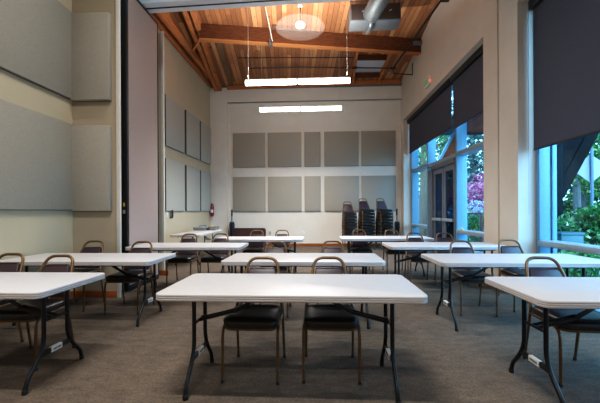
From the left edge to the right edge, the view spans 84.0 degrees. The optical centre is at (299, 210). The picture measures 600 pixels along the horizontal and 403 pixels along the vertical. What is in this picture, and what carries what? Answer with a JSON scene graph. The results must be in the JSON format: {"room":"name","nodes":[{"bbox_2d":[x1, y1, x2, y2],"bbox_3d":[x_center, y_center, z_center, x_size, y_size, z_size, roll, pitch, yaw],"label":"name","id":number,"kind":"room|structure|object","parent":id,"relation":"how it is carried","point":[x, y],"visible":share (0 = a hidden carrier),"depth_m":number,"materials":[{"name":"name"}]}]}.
{"room":"community hall","nodes":[
{"label":"community hall","id":0,"kind":"room"},
{"bbox_2d":[0,0,72,301],"bbox_3d":[-3.889,-2.321,0.749,0.300,7.300,9.100,0,0,3],"label":"wall","id":1,"kind":"structure","parent":0,"point":[25,232],"depth_m":4.45,"materials":[{"name":"beige paint"}]},
{"bbox_2d":[0,0,71,99],"bbox_3d":[-3.532,-2.363,4.300,0.050,1.338,1.630,0,0,3],"label":"acoustic panel","id":2,"kind":"object","parent":1,"relation":"attached to","point":[35,35],"visible":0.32,"depth_m":4.46,"materials":[{"name":"grey fabric"}]},
{"bbox_2d":[0,99,73,209],"bbox_3d":[-3.524,-0.666,4.300,0.050,1.313,1.630,0,0,3],"label":"acoustic panel","id":3,"kind":"object","parent":1,"relation":"attached to","point":[36,147],"visible":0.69,"depth_m":4.36,"materials":[{"name":"grey fabric"}]},
{"bbox_2d":[0,291,116,322],"bbox_3d":[-3.375,1.277,0.648,0.700,0.100,8.950,0,0,3],"label":"baseboard","id":4,"kind":"structure","parent":1,"relation":"attached to","point":[92,294],"depth_m":5.09,"materials":[{"name":"brown wood"}]},
{"bbox_2d":[72,0,116,290],"bbox_3d":[-3.161,-2.324,5.142,0.705,7.300,0.050,0,0,3],"label":"wall","id":5,"kind":"structure","parent":0,"point":[87,226],"depth_m":5.11,"materials":[{"name":"beige paint"}]},
{"bbox_2d":[70,12,111,101],"bbox_3d":[-3.190,-2.340,5.079,0.605,1.328,0.080,0,0,3],"label":"acoustic panel","id":6,"kind":"object","parent":5,"relation":"attached to","point":[91,68],"visible":1,"depth_m":5.04,"materials":[{"name":"beige fabric"}]},
{"bbox_2d":[71,125,111,211],"bbox_3d":[-3.181,-0.643,5.079,0.605,1.303,0.080,0,0,3],"label":"acoustic panel","id":7,"kind":"object","parent":5,"relation":"attached to","point":[91,145],"visible":1,"depth_m":5.04,"materials":[{"name":"beige fabric"}]},
{"bbox_2d":[116,0,121,297],"bbox_3d":[-2.783,-2.326,5.100,0.055,7.300,0.045,0,0,3],"label":"trim","id":8,"kind":"structure","parent":5,"relation":"attached to","point":[118,15],"depth_m":5.08,"materials":[{"name":"white paint"}]},
{"bbox_2d":[158,33,161,269],"bbox_3d":[-3.257,-1.174,6.925,0.800,5.000,0.040,0,0,3],"label":"wall","id":9,"kind":"structure","parent":0,"point":[159,34],"depth_m":6.88,"materials":[{"name":"beige paint"}]},
{"bbox_2d":[161,31,164,269],"bbox_3d":[-2.838,-1.196,6.896,0.060,5.040,0.045,0,0,3],"label":"trim","id":10,"kind":"structure","parent":9,"relation":"attached to","point":[162,32],"depth_m":6.87,"materials":[{"name":"white paint"}]},
{"bbox_2d":[158,29,210,252],"bbox_3d":[-3.731,-1.646,8.976,0.350,5.950,7.350,0,0,3],"label":"wall","id":11,"kind":"structure","parent":0,"point":[182,84],"depth_m":10.12,"materials":[{"name":"beige paint"}]},
{"bbox_2d":[164,94,184,152],"bbox_3d":[-3.513,-2.398,9.354,0.055,1.348,1.252,0,0,3],"label":"acoustic panel","id":12,"kind":"object","parent":11,"relation":"attached to","point":[174,112],"visible":0.81,"depth_m":9.26,"materials":[{"name":"grey fabric"}]},
{"bbox_2d":[165,158,184,210],"bbox_3d":[-3.504,-0.694,9.354,0.055,1.398,1.252,0,0,3],"label":"acoustic panel","id":13,"kind":"object","parent":11,"relation":"attached to","point":[174,171],"visible":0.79,"depth_m":9.24,"materials":[{"name":"grey fabric"}]},
{"bbox_2d":[185,165,199,210],"bbox_3d":[-3.436,-0.694,10.693,0.055,1.398,1.172,0,0,3],"label":"acoustic panel","id":14,"kind":"object","parent":11,"relation":"attached to","point":[192,175],"visible":0.99,"depth_m":10.57,"materials":[{"name":"grey fabric"}]},
{"bbox_2d":[185,110,199,159],"bbox_3d":[-3.444,-2.399,10.693,0.055,1.348,1.172,0,0,3],"label":"acoustic panel","id":15,"kind":"object","parent":11,"relation":"attached to","point":[192,124],"visible":0.91,"depth_m":10.59,"materials":[{"name":"grey fabric"}]},
{"bbox_2d":[200,170,210,210],"bbox_3d":[-3.374,-0.694,11.896,0.055,1.398,1.062,0,0,3],"label":"acoustic panel","id":16,"kind":"object","parent":11,"relation":"attached to","point":[205,178],"visible":0.81,"depth_m":11.80,"materials":[{"name":"grey fabric"}]},
{"bbox_2d":[200,121,210,164],"bbox_3d":[-3.383,-2.399,11.896,0.055,1.348,1.062,0,0,3],"label":"acoustic panel","id":17,"kind":"object","parent":11,"relation":"attached to","point":[205,131],"visible":0.88,"depth_m":11.83,"materials":[{"name":"grey fabric"}]},
{"bbox_2d":[139,0,353,12],"bbox_3d":[-0.164,-4.864,5.894,7.099,2.250,0.300,0,0,5],"label":"wall header","id":18,"kind":"structure","parent":0,"point":[152,6],"depth_m":6.02,"materials":[{"name":"paint"}]},
{"bbox_2d":[120,0,158,290],"bbox_3d":[-2.846,-1.223,5.969,0.120,5.065,1.097,0,0,3],"label":"partition panel","id":19,"kind":"object","parent":18,"relation":"hanging from","point":[139,29],"visible":0.84,"depth_m":5.81,"materials":[{"name":"pink fabric"}]},
{"bbox_2d":[0,246,599,402],"bbox_3d":[-0.177,1.411,4.240,7.800,0.200,16.850,0,0,3],"label":"floor","id":20,"kind":"structure","parent":0,"point":[123,362],"depth_m":2.98,"materials":[{"name":"carpet"}]},
{"bbox_2d":[0,253,24,341],"bbox_3d":[-3.019,0.882,3.186,0.454,0.886,0.643,0,0,1],"label":"banquet chair","id":21,"kind":"object","parent":20,"relation":"on","point":[4,266],"visible":0.52,"depth_m":3.41,"materials":[{"name":"brown metal"}]},
{"bbox_2d":[0,254,74,370],"bbox_3d":[-2.396,0.879,3.034,0.454,0.886,0.643,0,0,1],"label":"banquet chair","id":22,"kind":"object","parent":20,"relation":"on","point":[8,313],"visible":0.6,"depth_m":2.97,"materials":[{"name":"black leather"}]},
{"bbox_2d":[0,272,104,395],"bbox_3d":[-2.695,0.946,2.721,1.830,0.755,0.760,0,0,3],"label":"folding table","id":23,"kind":"object","parent":20,"relation":"on","point":[13,285],"visible":1,"depth_m":2.66,"materials":[{"name":"white plastic"}]},
{"bbox_2d":[51,240,103,311],"bbox_3d":[-3.064,0.882,4.670,0.454,0.886,0.643,0,0,0],"label":"banquet chair","id":24,"kind":"object","parent":20,"relation":"on","point":[84,249],"visible":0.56,"depth_m":4.81,"materials":[{"name":"brown metal"}]},
{"bbox_2d":[0,253,175,326],"bbox_3d":[-2.574,0.945,4.122,1.830,0.755,0.760,0,0,2],"label":"folding table","id":25,"kind":"object","parent":20,"relation":"on","point":[113,260],"visible":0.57,"depth_m":3.96,"materials":[{"name":"white plastic"}]},
{"bbox_2d":[103,241,154,314],"bbox_3d":[-2.280,0.878,4.530,0.454,0.886,0.643,0,0,1],"label":"banquet chair","id":26,"kind":"object","parent":20,"relation":"on","point":[118,277],"visible":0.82,"depth_m":4.45,"materials":[{"name":"black leather"}]},
{"bbox_2d":[166,233,198,285],"bbox_3d":[-2.136,0.878,6.155,0.454,0.886,0.643,0,0,1],"label":"banquet chair","id":27,"kind":"object","parent":20,"relation":"on","point":[179,258],"visible":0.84,"depth_m":6.13,"materials":[{"name":"black leather"}]},
{"bbox_2d":[125,243,248,293],"bbox_3d":[-1.829,0.942,5.561,1.830,0.755,0.760,0,0,2],"label":"folding table","id":28,"kind":"object","parent":20,"relation":"on","point":[174,247],"visible":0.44,"depth_m":5.32,"materials":[{"name":"white plastic"}]},
{"bbox_2d":[170,229,221,264],"bbox_3d":[-2.755,0.946,9.102,0.760,0.755,2.300,0,0,-1],"label":"folding table","id":29,"kind":"object","parent":20,"relation":"on","point":[207,232],"visible":0.44,"depth_m":8.64,"materials":[{"name":"plastic"}]},
{"bbox_2d":[200,233,230,273],"bbox_3d":[-1.544,0.875,6.165,0.454,0.886,0.643,0,0,3],"label":"banquet chair","id":30,"kind":"object","parent":20,"relation":"on","point":[208,258],"visible":0.7,"depth_m":6.27,"materials":[{"name":"black leather"}]},
{"bbox_2d":[234,228,265,245],"bbox_3d":[-1.915,0.982,12.426,1.294,0.693,0.103,0,0,3],"label":"table","id":31,"kind":"object","parent":20,"relation":"on","point":[238,232],"visible":0.3,"depth_m":12.41,"materials":[{"name":"brown laminate"}]},
{"bbox_2d":[221,256,285,384],"bbox_3d":[-0.362,0.869,2.810,0.454,0.886,0.643,0,0,4],"label":"banquet chair","id":32,"kind":"object","parent":20,"relation":"on","point":[254,317],"visible":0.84,"depth_m":2.57,"materials":[{"name":"black leather"}]},
{"bbox_2d":[243,230,264,252],"bbox_3d":[-0.980,0.872,7.207,0.454,0.886,0.643,0,0,3],"label":"banquet chair","id":33,"kind":"object","parent":20,"relation":"on","point":[252,247],"visible":0.62,"depth_m":7.32,"materials":[{"name":"brown leather"}]},
{"bbox_2d":[211,236,303,273],"bbox_3d":[-0.834,0.937,6.922,1.830,0.755,0.760,0,0,3],"label":"folding table","id":34,"kind":"object","parent":20,"relation":"on","point":[286,239],"visible":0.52,"depth_m":6.69,"materials":[{"name":"white plastic"}]},
{"bbox_2d":[253,241,290,316],"bbox_3d":[-0.352,0.869,4.402,0.454,0.886,0.643,0,0,3],"label":"banquet chair","id":35,"kind":"object","parent":20,"relation":"on","point":[269,250],"visible":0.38,"depth_m":4.62,"materials":[{"name":"brown metal"}]},
{"bbox_2d":[156,273,427,402],"bbox_3d":[-0.055,0.933,2.566,1.830,0.755,0.760,0,0,3],"label":"folding table","id":36,"kind":"object","parent":20,"relation":"on","point":[385,289],"visible":1,"depth_m":2.41,"materials":[{"name":"plastic"}]},
{"bbox_2d":[221,253,385,328],"bbox_3d":[0.045,0.932,4.023,1.830,0.755,0.760,0,0,3],"label":"folding table","id":37,"kind":"object","parent":20,"relation":"on","point":[363,260],"visible":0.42,"depth_m":3.78,"materials":[{"name":"white plastic"}]},
{"bbox_2d":[302,256,361,384],"bbox_3d":[0.253,0.866,2.804,0.454,0.886,0.643,0,0,3],"label":"banquet chair","id":38,"kind":"object","parent":20,"relation":"on","point":[317,317],"visible":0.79,"depth_m":2.55,"materials":[{"name":"black leather"}]},
{"bbox_2d":[317,241,349,304],"bbox_3d":[0.446,0.865,4.451,0.454,0.886,0.643,0,0,3],"label":"banquet chair","id":39,"kind":"object","parent":20,"relation":"on","point":[326,249],"visible":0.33,"depth_m":4.68,"materials":[{"name":"brown metal"}]},
{"bbox_2d":[350,230,373,273],"bbox_3d":[1.313,0.861,7.201,0.454,0.886,0.643,0,0,3],"label":"banquet chair","id":40,"kind":"object","parent":20,"relation":"on","point":[353,244],"visible":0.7,"depth_m":7.32,"materials":[{"name":"black leather"}]},
{"bbox_2d":[339,236,433,276],"bbox_3d":[1.750,0.924,6.940,1.830,0.755,0.760,0,0,3],"label":"folding table","id":41,"kind":"object","parent":20,"relation":"on","point":[371,239],"visible":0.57,"depth_m":6.71,"materials":[{"name":"white plastic"}]},
{"bbox_2d":[382,230,408,273],"bbox_3d":[2.026,0.857,7.144,0.454,0.886,0.643,0,0,3],"label":"banquet chair","id":42,"kind":"object","parent":20,"relation":"on","point":[386,250],"visible":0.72,"depth_m":6.90,"materials":[{"name":"brown metal"}]},
{"bbox_2d":[404,233,436,285],"bbox_3d":[2.168,0.856,6.086,0.454,0.886,0.643,0,0,4],"label":"banquet chair","id":43,"kind":"object","parent":20,"relation":"on","point":[410,253],"visible":0.59,"depth_m":6.20,"materials":[{"name":"brown metal"}]},
{"bbox_2d":[382,242,505,294],"bbox_3d":[2.325,0.921,5.439,1.830,0.755,0.760,0,0,3],"label":"folding table","id":44,"kind":"object","parent":20,"relation":"on","point":[404,246],"visible":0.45,"depth_m":5.27,"materials":[{"name":"white plastic"}]},
{"bbox_2d":[434,233,468,285],"bbox_3d":[2.717,0.854,6.048,0.454,0.886,0.643,0,0,4],"label":"banquet chair","id":45,"kind":"object","parent":20,"relation":"on","point":[451,238],"visible":0.32,"depth_m":6.26,"materials":[{"name":"brown metal"}]},
{"bbox_2d":[448,240,497,316],"bbox_3d":[2.232,0.856,4.390,0.454,0.886,0.643,0,0,5],"label":"banquet chair","id":46,"kind":"object","parent":20,"relation":"on","point":[479,278],"visible":0.62,"depth_m":4.33,"materials":[{"name":"brown metal"}]},
{"bbox_2d":[421,254,599,331],"bbox_3d":[2.440,0.920,3.866,1.830,0.755,0.760,0,0,3],"label":"folding table","id":47,"kind":"object","parent":20,"relation":"on","point":[484,261],"visible":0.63,"depth_m":3.71,"materials":[{"name":"white plastic"}]},
{"bbox_2d":[498,239,527,311],"bbox_3d":[2.991,0.852,4.532,0.454,0.886,0.643,0,0,6],"label":"banquet chair","id":48,"kind":"object","parent":20,"relation":"on","point":[508,272],"visible":0.44,"depth_m":4.66,"materials":[{"name":"brown metal"}]},
{"bbox_2d":[485,277,599,402],"bbox_3d":[2.418,0.920,2.360,1.830,0.755,0.760,0,0,3],"label":"folding table","id":49,"kind":"object","parent":20,"relation":"on","point":[548,293],"visible":1,"depth_m":2.35,"materials":[{"name":"white plastic"}]},
{"bbox_2d":[523,256,599,386],"bbox_3d":[2.168,0.856,2.731,0.454,0.886,0.643,0,0,5],"label":"banquet chair","id":50,"kind":"object","parent":20,"relation":"on","point":[589,323],"visible":0.62,"depth_m":2.63,"materials":[{"name":"black leather"}]},
{"bbox_3d":[1.704,0.859,11.426,0.454,0.886,0.643,0,0,-3],"label":"banquet chair","id":51,"kind":"object","parent":20,"relation":"on","visible":0},
{"bbox_2d":[342,231,356,244],"bbox_3d":[1.699,0.752,11.414,0.454,0.886,0.643,0,0,-3],"label":"banquet chair","id":52,"kind":"object","parent":51,"relation":"on","point":[350,232],"visible":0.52,"depth_m":11.11,"materials":[{"name":"black leather"}]},
{"bbox_2d":[342,228,356,243],"bbox_3d":[1.694,0.646,11.402,0.454,0.886,0.643,0,0,-3],"label":"banquet chair","id":53,"kind":"object","parent":52,"relation":"on","point":[346,229],"visible":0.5,"depth_m":11.10,"materials":[{"name":"black leather"}]},
{"bbox_2d":[342,225,356,234],"bbox_3d":[1.688,0.539,11.391,0.454,0.886,0.643,0,0,-3],"label":"banquet chair","id":54,"kind":"object","parent":53,"relation":"on","point":[346,226],"visible":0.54,"depth_m":11.09,"materials":[{"name":"black leather"}]},
{"bbox_2d":[342,222,357,235],"bbox_3d":[1.683,0.433,11.379,0.454,0.886,0.643,0,0,-3],"label":"banquet chair","id":55,"kind":"object","parent":54,"relation":"on","point":[346,223],"visible":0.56,"depth_m":11.08,"materials":[{"name":"brown metal"}]},
{"bbox_2d":[342,215,357,233],"bbox_3d":[1.678,0.326,11.367,0.454,0.886,0.643,0,0,-3],"label":"banquet chair","id":56,"kind":"object","parent":55,"relation":"on","point":[346,220],"visible":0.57,"depth_m":11.07,"materials":[{"name":"brown metal"}]},
{"bbox_2d":[342,208,356,230],"bbox_3d":[1.673,0.220,11.355,0.454,0.886,0.643,0,0,-3],"label":"banquet chair","id":57,"kind":"object","parent":56,"relation":"on","point":[346,217],"visible":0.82,"depth_m":11.05,"materials":[{"name":"brown metal"}]},
{"bbox_2d":[342,202,356,227],"bbox_3d":[1.668,0.113,11.344,0.454,0.886,0.643,0,0,-3],"label":"banquet chair","id":58,"kind":"object","parent":57,"relation":"on","point":[348,210],"visible":0.98,"depth_m":11.46,"materials":[{"name":"fabric"}]},
{"bbox_2d":[169,0,438,87],"bbox_3d":[-0.360,-5.225,9.154,7.800,1.142,6.650,0,0,3],"label":"ceiling","id":59,"kind":"structure","parent":0,"point":[333,17],"depth_m":9.76,"materials":[{"name":"brown wood"}]},
{"bbox_2d":[150,10,222,90],"bbox_3d":[-2.986,-4.955,9.764,1.091,0.960,5.441,0,0,3],"label":"roof truss","id":60,"kind":"object","parent":59,"relation":"attached to","point":[206,65],"visible":0.88,"depth_m":9.60,"materials":[{"name":"brown wood"}]},
{"bbox_2d":[216,43,233,85],"bbox_3d":[-2.479,-4.861,10.964,0.180,0.475,2.976,0,0,-3],"label":"batten","id":61,"kind":"object","parent":59,"relation":"attached to","point":[220,48],"visible":0.64,"depth_m":10.92,"materials":[{"name":"brown wood"}]},
{"bbox_2d":[245,77,349,85],"bbox_3d":[-0.067,-4.160,7.732,2.420,2.441,0.117,0,0,3],"label":"pendant light","id":62,"kind":"object","parent":59,"relation":"hanging from","point":[317,80],"visible":1,"depth_m":7.69,"materials":[{"name":"white plastic"}]},
{"bbox_2d":[260,46,341,111],"bbox_3d":[0.007,-4.030,9.961,2.440,2.080,0.117,0,0,3],"label":"pendant light","id":63,"kind":"object","parent":59,"relation":"hanging from","point":[330,107],"visible":0.94,"depth_m":9.92,"materials":[{"name":"white plastic"}]},
{"bbox_2d":[199,23,421,55],"bbox_3d":[0.416,-4.907,9.498,6.385,0.490,0.316,0,0,-7],"label":"beam","id":64,"kind":"structure","parent":59,"relation":"attached to","point":[215,33],"depth_m":9.47,"materials":[{"name":"brown wood"}]},
{"bbox_2d":[227,79,400,89],"bbox_3d":[0.476,-4.652,12.241,6.352,0.217,0.080,0,0,3],"label":"plate","id":65,"kind":"object","parent":59,"relation":"attached to","point":[385,81],"visible":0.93,"depth_m":12.20,"materials":[{"name":"brown wood"}]},
{"bbox_2d":[248,0,448,74],"bbox_3d":[0.900,-4.740,8.521,5.239,0.806,4.722,0,0,3],"label":"pipe","id":66,"kind":"object","parent":59,"relation":"hanging from","point":[440,1],"visible":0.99,"depth_m":10.39,"materials":[{"name":"black metal"}]},
{"bbox_2d":[352,52,390,84],"bbox_3d":[2.314,-4.816,11.085,1.081,0.473,2.009,0,0,3],"label":"roof hatch","id":67,"kind":"object","parent":59,"relation":"attached to","point":[360,60],"visible":0.81,"depth_m":11.01,"materials":[{"name":"brown wood"}]},
{"bbox_2d":[349,0,400,34],"bbox_3d":[1.787,-4.862,8.036,1.180,1.022,0.504,0,0,3],"label":"handler","id":68,"kind":"object","parent":59,"relation":"hanging from","point":[390,18],"visible":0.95,"depth_m":7.84,"materials":[{"name":"metal"}]},
{"bbox_2d":[363,0,389,22],"bbox_3d":[1.661,-4.803,7.074,0.436,1.469,1.601,0,0,3],"label":"spiral duct","id":69,"kind":"object","parent":59,"relation":"hanging from","point":[372,12],"visible":1,"depth_m":7.16,"materials":[{"name":"metal"}]},
{"bbox_2d":[210,86,401,242],"bbox_3d":[0.025,-2.340,12.499,8.200,7.300,0.330,0,0,3],"label":"wall","id":70,"kind":"structure","parent":0,"point":[226,119],"depth_m":12.45,"materials":[{"name":"beige paint"}]},
{"bbox_2d":[233,177,265,211],"bbox_3d":[-1.902,-0.626,12.536,1.230,1.308,0.055,0,0,3],"label":"acoustic panel","id":71,"kind":"object","parent":70,"relation":"attached to","point":[249,193],"visible":1,"depth_m":12.51,"materials":[{"name":"beige fabric"}]},
{"bbox_2d":[233,133,265,167],"bbox_3d":[-1.910,-2.287,12.536,1.230,1.288,0.055,0,0,3],"label":"acoustic panel","id":72,"kind":"object","parent":70,"relation":"attached to","point":[249,149],"visible":1,"depth_m":12.51,"materials":[{"name":"beige fabric"}]},
{"bbox_2d":[268,132,300,166],"bbox_3d":[-0.577,-2.293,12.467,1.260,1.288,0.055,0,0,3],"label":"acoustic panel","id":73,"kind":"object","parent":70,"relation":"attached to","point":[284,148],"visible":1,"depth_m":12.44,"materials":[{"name":"beige fabric"}]},
{"bbox_2d":[268,176,301,211],"bbox_3d":[-0.569,-0.633,12.467,1.260,1.308,0.055,0,0,3],"label":"acoustic panel","id":74,"kind":"object","parent":70,"relation":"attached to","point":[284,193],"visible":1,"depth_m":12.44,"materials":[{"name":"beige fabric"}]},
{"bbox_2d":[304,176,320,210],"bbox_3d":[0.470,-0.638,12.415,0.600,1.308,0.055,0,0,3],"label":"acoustic panel","id":75,"kind":"object","parent":70,"relation":"attached to","point":[312,184],"visible":1,"depth_m":12.39,"materials":[{"name":"beige fabric"}]},
{"bbox_2d":[304,132,320,166],"bbox_3d":[0.462,-2.298,12.415,0.600,1.288,0.055,0,0,3],"label":"acoustic panel","id":76,"kind":"object","parent":70,"relation":"attached to","point":[311,139],"visible":1,"depth_m":12.39,"materials":[{"name":"beige fabric"}]},
{"bbox_2d":[227,82,401,102],"bbox_3d":[0.490,-4.355,12.290,6.430,0.615,0.040,0,0,3],"label":"trim","id":77,"kind":"structure","parent":70,"relation":"attached to","point":[400,84],"depth_m":12.24,"materials":[{"name":"grey paint"}]},
{"bbox_2d":[266,243,382,245],"bbox_3d":[0.525,1.257,12.430,6.430,0.100,0.020,0,0,3],"label":"baseboard","id":78,"kind":"structure","parent":70,"relation":"attached to","point":[270,244],"depth_m":12.41,"materials":[{"name":"brown wood"}]},
{"bbox_2d":[324,131,358,166],"bbox_3d":[1.535,-2.304,12.360,1.270,1.288,0.055,0,0,3],"label":"acoustic panel","id":79,"kind":"object","parent":70,"relation":"attached to","point":[341,148],"visible":1,"depth_m":12.33,"materials":[{"name":"grey fabric"}]},
{"bbox_2d":[324,176,358,210],"bbox_3d":[1.543,-0.644,12.360,1.270,1.308,0.055,0,0,3],"label":"acoustic panel","id":80,"kind":"object","parent":70,"relation":"attached to","point":[338,190],"visible":1,"depth_m":12.34,"materials":[{"name":"beige fabric"}]},
{"bbox_2d":[361,131,395,165],"bbox_3d":[2.893,-2.311,12.290,1.250,1.288,0.055,0,0,3],"label":"acoustic panel","id":81,"kind":"object","parent":70,"relation":"attached to","point":[378,148],"visible":1,"depth_m":12.26,"materials":[{"name":"grey fabric"}]},
{"bbox_2d":[361,175,395,210],"bbox_3d":[2.902,-0.650,12.290,1.250,1.308,0.055,0,0,3],"label":"acoustic panel","id":82,"kind":"object","parent":70,"relation":"attached to","point":[373,188],"visible":0.71,"depth_m":12.26,"materials":[{"name":"beige fabric"}]},
{"bbox_2d":[401,77,416,235],"bbox_3d":[3.969,-2.360,12.083,0.520,7.300,0.360,0,0,3],"label":"wall","id":83,"kind":"structure","parent":0,"point":[405,156],"depth_m":11.91,"materials":[{"name":"paint"}]},
{"bbox_2d":[403,0,482,119],"bbox_3d":[3.803,-4.629,9.042,0.520,2.760,5.730,0,0,3],"label":"wall","id":84,"kind":"structure","parent":0,"point":[453,33],"depth_m":8.20,"materials":[{"name":"paint"}]},
{"bbox_2d":[411,85,483,271],"bbox_3d":[3.926,-0.980,9.037,0.270,4.540,5.730,0,0,3],"label":"window","id":85,"kind":"structure","parent":84,"relation":"in","point":[461,149],"depth_m":8.00,"materials":[{"name":"blue metal"}]},
{"bbox_2d":[407,78,452,153],"bbox_3d":[3.797,-2.642,10.009,0.130,1.215,3.760,0,0,3],"label":"roller shade","id":86,"kind":"object","parent":85,"relation":"attached to","point":[433,118],"visible":0.86,"depth_m":9.48,"materials":[{"name":"fabric"}]},
{"bbox_2d":[428,157,455,253],"bbox_3d":[3.918,-0.010,9.082,0.300,2.600,2.020,0,0,3],"label":"door","id":87,"kind":"structure","parent":85,"relation":"attached to","point":[441,176],"depth_m":8.98,"materials":[{"name":"grey metal"}]},
{"bbox_2d":[450,44,482,129],"bbox_3d":[3.650,-2.606,7.138,0.130,1.285,1.870,0,0,3],"label":"roller shade","id":88,"kind":"object","parent":85,"relation":"attached to","point":[467,80],"visible":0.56,"depth_m":7.22,"materials":[{"name":"fabric"}]},
{"bbox_2d":[483,0,535,276],"bbox_3d":[3.641,-2.358,5.651,0.520,7.300,1.060,0,0,3],"label":"wall column","id":89,"kind":"structure","parent":0,"point":[509,163],"depth_m":5.37,"materials":[{"name":"paint"}]},
{"bbox_3d":[3.501,-4.618,3.125,0.520,2.780,4.000,0,0,3],"label":"wall","id":90,"kind":"structure","parent":0,"visible":0},
{"bbox_2d":[528,0,599,150],"bbox_3d":[3.434,-1.582,3.134,0.164,3.280,3.910,0,0,3],"label":"roller shade","id":91,"kind":"object","parent":90,"relation":"attached to","point":[566,33],"visible":1,"depth_m":4.43,"materials":[{"name":"fabric"}]},
{"bbox_2d":[536,144,599,313],"bbox_3d":[3.619,-0.968,3.119,0.280,4.520,4.000,0,0,3],"label":"window","id":92,"kind":"structure","parent":90,"relation":"in","point":[547,242],"depth_m":5.03,"materials":[{"name":"blue metal"}]},
{"label":"outside","id":93,"kind":"structure","parent":0,"visible":0},
{"bbox_3d":[7.954,1.465,31.136,5.700,0.290,27.000,0,0,3],"label":"lawn","id":94,"kind":"structure","parent":93,"visible":0},
{"bbox_2d":[418,109,452,235],"bbox_3d":[6.347,-3.093,17.725,4.057,8.861,3.267,0,0,3],"label":"tree","id":95,"kind":"object","parent":94,"relation":"on","point":[423,153],"visible":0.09,"depth_m":17.25,"materials":[{"name":"green plant"}]},
{"bbox_2d":[437,92,483,209],"bbox_3d":[9.954,-3.626,20.170,6.024,9.875,5.630,0,0,3],"label":"tree","id":96,"kind":"object","parent":94,"relation":"on","point":[481,154],"visible":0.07,"depth_m":19.72,"materials":[{"name":"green plant"}]},
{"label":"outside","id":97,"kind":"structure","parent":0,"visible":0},
{"bbox_2d":[424,236,599,274],"bbox_3d":[6.655,1.437,5.669,5.700,0.280,24.000,0,0,3],"label":"paving","id":98,"kind":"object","parent":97,"point":[476,252],"depth_m":10.45,"materials":[{"name":"grey concrete"}]},
{"bbox_2d":[437,130,454,160],"bbox_3d":[4.968,-0.848,11.111,0.822,4.307,0.140,0,0,3],"label":"porch gable","id":99,"kind":"object","parent":98,"relation":"on","point":[449,149],"visible":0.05,"depth_m":11.06,"materials":[{"name":"brown wood"}]},
{"bbox_2d":[454,113,482,131],"bbox_3d":[5.446,-0.457,7.682,2.900,3.520,2.700,0,0,3],"label":"porch roof","id":100,"kind":"structure","parent":98,"relation":"on","point":[475,124],"depth_m":7.97,"materials":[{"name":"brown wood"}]},
{"bbox_2d":[467,173,483,238],"bbox_3d":[8.421,-0.183,15.781,3.977,3.047,4.034,0,0,-39],"label":"shrub","id":101,"kind":"object","parent":98,"relation":"on","point":[480,197],"visible":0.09,"depth_m":15.11,"materials":[{"name":"pink plant"}]},
{"bbox_2d":[467,213,483,241],"bbox_3d":[6.535,0.705,12.378,2.252,1.274,2.262,0,0,3],"label":"shrub","id":102,"kind":"object","parent":98,"relation":"on","point":[473,220],"visible":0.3,"depth_m":11.89,"materials":[{"name":"green plant"}]},
{"bbox_2d":[467,200,483,241],"bbox_3d":[7.329,0.439,13.843,2.988,1.788,3.018,0,0,3],"label":"shrub","id":103,"kind":"object","parent":98,"relation":"on","point":[480,210],"visible":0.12,"depth_m":13.26,"materials":[{"name":"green plant"}]},
{"bbox_2d":[441,116,598,230],"bbox_3d":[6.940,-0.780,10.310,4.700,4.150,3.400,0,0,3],"label":"timber post","id":104,"kind":"object","parent":98,"relation":"on","point":[571,155],"visible":0.04,"depth_m":9.67,"materials":[{"name":"wood"}]},
{"bbox_2d":[557,231,584,253],"bbox_3d":[6.070,0.890,7.601,0.520,0.820,0.440,0,0,3],"label":"utility box","id":105,"kind":"object","parent":98,"relation":"on","point":[568,236],"visible":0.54,"depth_m":7.40,"materials":[{"name":"blue metal"}]},
{"bbox_2d":[557,201,599,245],"bbox_3d":[7.389,0.454,8.111,2.055,1.761,2.071,0,0,3],"label":"shrub","id":106,"kind":"object","parent":98,"relation":"on","point":[590,223],"visible":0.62,"depth_m":8.03,"materials":[{"name":"green plant"}]},
{"bbox_2d":[557,250,599,276],"bbox_3d":[5.310,0.982,6.078,1.261,0.726,1.260,0,0,3],"label":"shrub","id":107,"kind":"object","parent":98,"relation":"on","point":[573,272],"visible":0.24,"depth_m":5.90,"materials":[{"name":"green plant"}]},
{"bbox_2d":[577,148,599,215],"bbox_3d":[9.657,-0.388,11.043,0.967,3.400,0.090,0,0,32],"label":"road sign","id":108,"kind":"object","parent":98,"relation":"on","point":[589,170],"visible":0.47,"depth_m":11.02,"materials":[{"name":"metal"}]},
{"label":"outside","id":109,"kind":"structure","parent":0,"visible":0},
{"bbox_3d":[16.479,1.428,16.683,12.800,0.280,55.000,0,0,3],"label":"road","id":110,"kind":"object","parent":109,"visible":0},
{"bbox_2d":[419,93,483,210],"bbox_3d":[13.017,-4.669,24.920,6.938,11.935,7.510,0,0,-42],"label":"tree","id":111,"kind":"object","parent":110,"relation":"on","point":[470,142],"visible":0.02,"depth_m":24.16,"materials":[{"name":"green plant"}]},
{"bbox_2d":[565,134,599,221],"bbox_3d":[15.436,-3.650,18.315,6.376,9.884,7.422,0,0,27],"label":"tree","id":112,"kind":"object","parent":110,"relation":"on","point":[584,203],"visible":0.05,"depth_m":18.00,"materials":[{"name":"green plant"}]},
{"bbox_2d":[569,133,599,221],"bbox_3d":[13.416,-3.136,15.301,4.669,8.865,5.100,0,0,3],"label":"tree","id":113,"kind":"object","parent":110,"relation":"on","point":[578,181],"visible":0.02,"depth_m":15.47,"materials":[{"name":"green plant"}]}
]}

